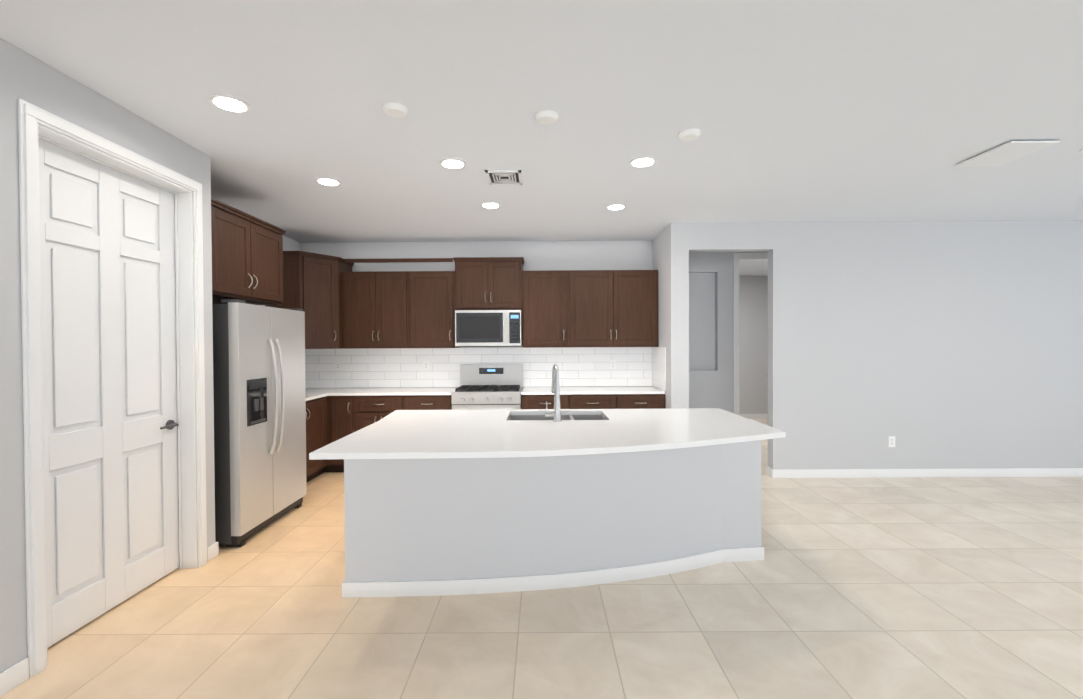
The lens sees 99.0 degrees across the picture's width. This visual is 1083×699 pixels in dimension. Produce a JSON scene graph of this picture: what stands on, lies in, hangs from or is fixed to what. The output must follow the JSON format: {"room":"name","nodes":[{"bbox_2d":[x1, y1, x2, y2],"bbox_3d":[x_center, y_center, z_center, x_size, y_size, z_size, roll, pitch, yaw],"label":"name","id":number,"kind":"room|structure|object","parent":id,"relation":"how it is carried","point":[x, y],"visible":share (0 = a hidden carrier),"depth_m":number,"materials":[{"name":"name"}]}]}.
{"room":"kitchen","nodes":[
{"label":"kitchen","id":0,"kind":"room"},
{"bbox_2d":[0,419,1082,698],"bbox_3d":[1.144,1.439,2.885,12.900,0.060,12.400,0,1,0],"label":"floor","id":1,"kind":"structure","parent":0,"point":[956,587],"depth_m":2.41,"materials":[{"name":"tile"}]},
{"bbox_2d":[212,299,306,546],"bbox_3d":[-2.518,0.531,3.737,0.904,1.777,0.920,0,1,0],"label":"fridge","id":2,"kind":"object","parent":1,"relation":"on","point":[259,393],"visible":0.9,"depth_m":3.47,"materials":[{"name":"grey metal"}]},
{"bbox_2d":[306,406,328,482],"bbox_3d":[-2.695,0.967,4.712,0.617,0.886,0.970,0,1,0],"label":"base cabinet","id":3,"kind":"object","parent":1,"relation":"on","point":[317,417],"depth_m":4.92,"materials":[{"name":"brown wood"}]},
{"bbox_2d":[305,387,457,405],"bbox_3d":[-2.009,0.502,5.009,1.995,0.030,1.574,0,1,0],"label":"countertop","id":4,"kind":"structure","parent":3,"relation":"on","point":[430,396],"depth_m":5.18,"materials":[{"name":"white stone"}]},
{"bbox_2d":[337,406,352,471],"bbox_3d":[-2.223,0.956,5.493,0.246,0.886,0.632,0,1,0],"label":"base cabinet","id":5,"kind":"object","parent":1,"relation":"on","point":[344,413],"depth_m":5.18,"materials":[{"name":"brown wood"}]},
{"bbox_2d":[353,406,408,432],"bbox_3d":[-1.791,0.954,5.493,0.619,0.886,0.632,0,1,0],"label":"base cabinet","id":6,"kind":"object","parent":1,"relation":"on","point":[363,416],"depth_m":5.17,"materials":[{"name":"brown wood"}]},
{"bbox_2d":[409,390,454,409],"bbox_3d":[-1.315,0.951,5.492,0.613,0.886,0.632,0,1,0],"label":"base cabinet","id":7,"kind":"object","parent":1,"relation":"on","point":[447,405],"depth_m":5.17,"materials":[{"name":"brown wood"}]},
{"bbox_2d":[452,364,522,409],"bbox_3d":[-0.617,0.788,5.450,0.770,1.205,0.694,0,1,0],"label":"range","id":8,"kind":"object","parent":1,"relation":"on","point":[489,386],"visible":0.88,"depth_m":5.45,"materials":[{"name":"grey metal"}]},
{"bbox_2d":[521,394,576,408],"bbox_3d":[0.079,0.944,5.491,0.606,0.886,0.632,0,1,0],"label":"base cabinet","id":9,"kind":"object","parent":1,"relation":"on","point":[528,401],"depth_m":5.17,"materials":[{"name":"brown wood"}]},
{"bbox_2d":[521,386,664,393],"bbox_3d":[0.577,0.483,5.477,1.607,0.030,0.634,0,1,0],"label":"countertop","id":10,"kind":"structure","parent":9,"relation":"on","point":[625,389],"depth_m":5.31,"materials":[{"name":"white stone"}]},
{"bbox_2d":[342,415,783,597],"bbox_3d":[0.170,0.961,3.144,2.633,0.901,0.992,0,1,0],"label":"kitchen island","id":11,"kind":"object","parent":1,"relation":"on","point":[448,502],"depth_m":2.73,"materials":[{"name":"grey paint"}]},
{"bbox_2d":[309,408,785,459],"bbox_3d":[0.129,0.497,2.943,2.570,0.030,1.464,0,1,0],"label":"island countertop","id":12,"kind":"structure","parent":11,"relation":"on","point":[686,433],"depth_m":2.74,"materials":[{"name":"white stone"}]},
{"bbox_2d":[545,364,560,419],"bbox_3d":[0.078,0.290,3.116,0.108,0.380,0.113,0,1,0],"label":"faucet","id":13,"kind":"object","parent":12,"relation":"on","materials":[{"name":"silver metal"}]},
{"bbox_2d":[508,415,605,419],"bbox_3d":[0.113,0.615,3.359,0.729,0.213,0.459,0,1,0],"label":"sink","id":14,"kind":"object","parent":12,"relation":"in","point":[511,417],"depth_m":3.58,"materials":[{"name":"silver metal"}]},
{"bbox_2d":[577,394,624,408],"bbox_3d":[0.575,0.941,5.491,0.667,0.886,0.632,0,1,0],"label":"base cabinet","id":15,"kind":"object","parent":1,"relation":"on","point":[584,401],"depth_m":5.17,"materials":[{"name":"brown wood"}]},
{"bbox_2d":[625,394,664,408],"bbox_3d":[1.080,0.939,5.491,0.622,0.886,0.632,0,1,0],"label":"base cabinet","id":16,"kind":"object","parent":1,"relation":"on","point":[632,401],"depth_m":5.17,"materials":[{"name":"brown wood"}]},
{"bbox_2d":[0,38,1082,672],"bbox_3d":[1.139,0.012,5.409,12.500,2.740,7.121,0,1,0],"label":"wall","id":17,"kind":"structure","parent":0,"point":[942,344],"depth_m":4.95,"materials":[{"name":"grey paint"}]},
{"bbox_2d":[38,138,178,647],"bbox_3d":[-2.351,0.208,2.544,0.094,2.422,0.900,0,1,0],"label":"pantry door","id":18,"kind":"structure","parent":17,"relation":"in","point":[108,310],"depth_m":2.50,"materials":[{"name":"white wood"}]},
{"bbox_2d":[18,98,206,677],"bbox_3d":[-2.318,0.171,2.543,0.169,2.520,1.070,0,1,0],"label":"door frame","id":19,"kind":"structure","parent":17,"relation":"attached to","point":[189,357],"depth_m":2.33,"materials":[{"name":"white wood"}]},
{"bbox_2d":[211,198,285,304],"bbox_3d":[-2.634,-0.722,3.641,0.760,0.665,0.989,0,1,0],"label":"upper cabinet","id":20,"kind":"object","parent":17,"relation":"attached to","point":[247,258],"visible":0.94,"depth_m":3.58,"materials":[{"name":"brown wood"}]},
{"bbox_2d":[265,251,353,348],"bbox_3d":[-2.676,-0.541,5.402,0.671,1.065,0.781,0,1,0],"label":"upper cabinet","id":21,"kind":"object","parent":17,"relation":"attached to","point":[312,285],"visible":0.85,"depth_m":5.17,"materials":[{"name":"brown wood"}]},
{"bbox_2d":[335,361,340,370],"bbox_3d":[-2.550,0.206,5.791,0.072,0.116,0.008,0,1,0],"label":"electrical outlet","id":22,"kind":"object","parent":17,"relation":"attached to","point":[337,363],"depth_m":5.79,"materials":[{"name":"white plastic"}]},
{"bbox_2d":[342,271,409,348],"bbox_3d":[-1.963,-0.469,5.622,0.790,0.909,0.342,0,1,0],"label":"upper cabinet","id":23,"kind":"object","parent":17,"relation":"attached to","point":[375,304],"depth_m":5.46,"materials":[{"name":"brown wood"}]},
{"bbox_2d":[423,361,428,369],"bbox_3d":[-1.445,0.201,5.790,0.072,0.116,0.008,0,1,0],"label":"electrical outlet","id":24,"kind":"object","parent":17,"relation":"attached to","point":[425,363],"depth_m":5.79,"materials":[{"name":"white plastic"}]},
{"bbox_2d":[410,271,459,347],"bbox_3d":[-1.297,-0.473,5.622,0.542,0.909,0.342,0,1,0],"label":"upper cabinet","id":25,"kind":"object","parent":17,"relation":"attached to","point":[432,315],"depth_m":5.46,"materials":[{"name":"brown wood"}]},
{"bbox_2d":[305,347,648,387],"bbox_3d":[-0.810,0.225,5.798,4.398,0.491,0.009,0,1,0],"label":"tile backsplash","id":26,"kind":"structure","parent":17,"relation":"attached to","point":[403,367],"depth_m":5.79,"materials":[{"name":"white tile"}]},
{"bbox_2d":[454,257,523,312],"bbox_3d":[-0.628,-0.779,5.618,0.791,0.615,0.342,0,1,0],"label":"upper cabinet","id":27,"kind":"object","parent":17,"relation":"attached to","point":[480,283],"depth_m":5.45,"materials":[{"name":"brown wood"}]},
{"bbox_2d":[344,258,452,262],"bbox_3d":[-1.694,-1.056,5.489,1.275,0.038,0.052,0,1,0],"label":"rail","id":28,"kind":"object","parent":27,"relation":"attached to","point":[399,260],"visible":0.98,"depth_m":5.46,"materials":[{"name":"brown wood"}]},
{"bbox_2d":[455,310,521,346],"bbox_3d":[-0.623,-0.247,5.572,0.770,0.432,0.446,0,1,0],"label":"microwave","id":29,"kind":"object","parent":27,"relation":"attached to","point":[488,328],"visible":1,"depth_m":5.39,"materials":[{"name":"grey metal"}]},
{"bbox_2d":[522,269,569,347],"bbox_3d":[0.044,-0.480,5.621,0.542,0.909,0.342,0,1,0],"label":"upper cabinet","id":30,"kind":"object","parent":17,"relation":"attached to","point":[557,308],"depth_m":5.46,"materials":[{"name":"brown wood"}]},
{"bbox_2d":[610,360,615,368],"bbox_3d":[0.895,0.188,5.789,0.072,0.116,0.008,0,1,0],"label":"electrical outlet","id":31,"kind":"object","parent":17,"relation":"attached to","point":[612,362],"depth_m":5.79,"materials":[{"name":"white plastic"}]},
{"bbox_2d":[570,270,657,346],"bbox_3d":[0.846,-0.484,5.620,1.063,0.909,0.342,0,1,0],"label":"upper cabinet","id":32,"kind":"object","parent":17,"relation":"attached to","point":[609,308],"depth_m":5.45,"materials":[{"name":"brown wood"}]},
{"bbox_2d":[649,347,665,390],"bbox_3d":[1.385,0.217,5.477,0.008,0.491,0.630,0,1,0],"label":"tile backsplash","id":33,"kind":"structure","parent":17,"relation":"attached to","point":[657,355],"depth_m":5.50,"materials":[{"name":"white tile"}]},
{"bbox_2d":[733,253,767,414],"bbox_3d":[3.039,0.038,6.222,0.960,2.650,0.134,0,1,0],"label":"door frame","id":34,"kind":"structure","parent":17,"relation":"attached to","point":[737,257],"depth_m":6.15,"materials":[{"name":"white"}]},
{"bbox_2d":[740,414,767,418],"bbox_3d":[3.043,1.286,8.876,2.910,0.095,0.013,0,1,0],"label":"baseboard","id":35,"kind":"structure","parent":17,"relation":"attached to","point":[756,416],"depth_m":8.86,"materials":[{"name":"white wood"}]},
{"bbox_2d":[888,436,894,446],"bbox_3d":[3.753,0.988,4.954,0.072,0.116,0.008,0,1,0],"label":"electrical outlet","id":36,"kind":"object","parent":17,"relation":"attached to","point":[891,441],"depth_m":4.95,"materials":[{"name":"white plastic"}]},
{"bbox_2d":[770,468,1082,477],"bbox_3d":[4.934,1.319,4.964,4.923,0.095,0.033,0,1,0],"label":"baseboard","id":37,"kind":"structure","parent":17,"relation":"attached to","point":[936,472],"depth_m":4.95,"materials":[{"name":"white wood"}]},
{"bbox_2d":[0,0,1082,275],"bbox_3d":[1.130,-1.371,2.854,12.900,0.080,12.400,0,1,0],"label":"ceiling","id":38,"kind":"structure","parent":0,"point":[844,110],"depth_m":2.49,"materials":[{"name":"white paint"}]},
{"bbox_2d":[208,94,250,113],"bbox_3d":[-1.660,-1.308,2.467,0.189,0.007,0.189,0,1,-6],"label":"recessed light","id":39,"kind":"object","parent":38,"relation":"in","point":[228,103],"depth_m":2.45,"materials":[{"name":"white plastic"}]},
{"bbox_2d":[315,177,341,185],"bbox_3d":[-1.680,-1.320,3.647,0.189,0.007,0.189,-1,1,-39],"label":"recessed light","id":40,"kind":"object","parent":38,"relation":"in","point":[326,181],"depth_m":3.63,"materials":[{"name":"white plastic"}]},
{"bbox_2d":[382,102,407,117],"bbox_3d":[-0.800,-1.303,2.526,0.131,0.027,0.131,-1,1,-45],"label":"smoke detector","id":41,"kind":"object","parent":38,"relation":"attached to","point":[399,110],"depth_m":2.49,"materials":[{"name":"white plastic"}]},
{"bbox_2d":[439,158,466,168],"bbox_3d":[-0.630,-1.322,3.296,0.189,0.007,0.189,0,1,-6],"label":"recessed light","id":42,"kind":"object","parent":38,"relation":"in","point":[450,163],"depth_m":3.28,"materials":[{"name":"white plastic"}]},
{"bbox_2d":[481,202,500,208],"bbox_3d":[-0.469,-1.334,4.286,0.189,0.007,0.189,-1,1,-39],"label":"recessed light","id":43,"kind":"object","parent":38,"relation":"in","point":[489,205],"depth_m":4.27,"materials":[{"name":"white plastic"}]},
{"bbox_2d":[485,170,522,184],"bbox_3d":[-0.285,-1.324,3.566,0.270,0.012,0.280,0,1,0],"label":"ceiling vent","id":44,"kind":"object","parent":38,"relation":"in","point":[504,177],"visible":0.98,"depth_m":3.55,"materials":[{"name":"white metal"}]},
{"bbox_2d":[535,110,557,124],"bbox_3d":[0.030,-1.308,2.616,0.131,0.027,0.131,-1,1,-45],"label":"smoke detector","id":45,"kind":"object","parent":38,"relation":"attached to","point":[545,117],"depth_m":2.59,"materials":[{"name":"white plastic"}]},
{"bbox_2d":[606,204,625,209],"bbox_3d":[0.701,-1.341,4.355,0.189,0.007,0.189,0,1,-6],"label":"recessed light","id":46,"kind":"object","parent":38,"relation":"in","point":[612,206],"depth_m":4.33,"materials":[{"name":"white plastic"}]},
{"bbox_2d":[629,156,656,167],"bbox_3d":[0.720,-1.329,3.285,0.189,0.007,0.189,-1,1,-39],"label":"recessed light","id":47,"kind":"object","parent":38,"relation":"in","point":[639,162],"depth_m":3.28,"materials":[{"name":"white plastic"}]},
{"bbox_2d":[678,128,700,141],"bbox_3d":[0.910,-1.315,2.845,0.131,0.027,0.131,-1,1,-45],"label":"smoke detector","id":48,"kind":"object","parent":38,"relation":"attached to","point":[692,134],"depth_m":2.81,"materials":[{"name":"white plastic"}]},
{"bbox_2d":[955,141,1059,166],"bbox_3d":[3.155,-1.333,3.153,0.310,0.022,0.400,0,1,0],"label":"vent panel","id":49,"kind":"object","parent":38,"relation":"attached to","point":[1007,152],"visible":1,"depth_m":3.12,"materials":[{"name":"white metal"}]}
]}

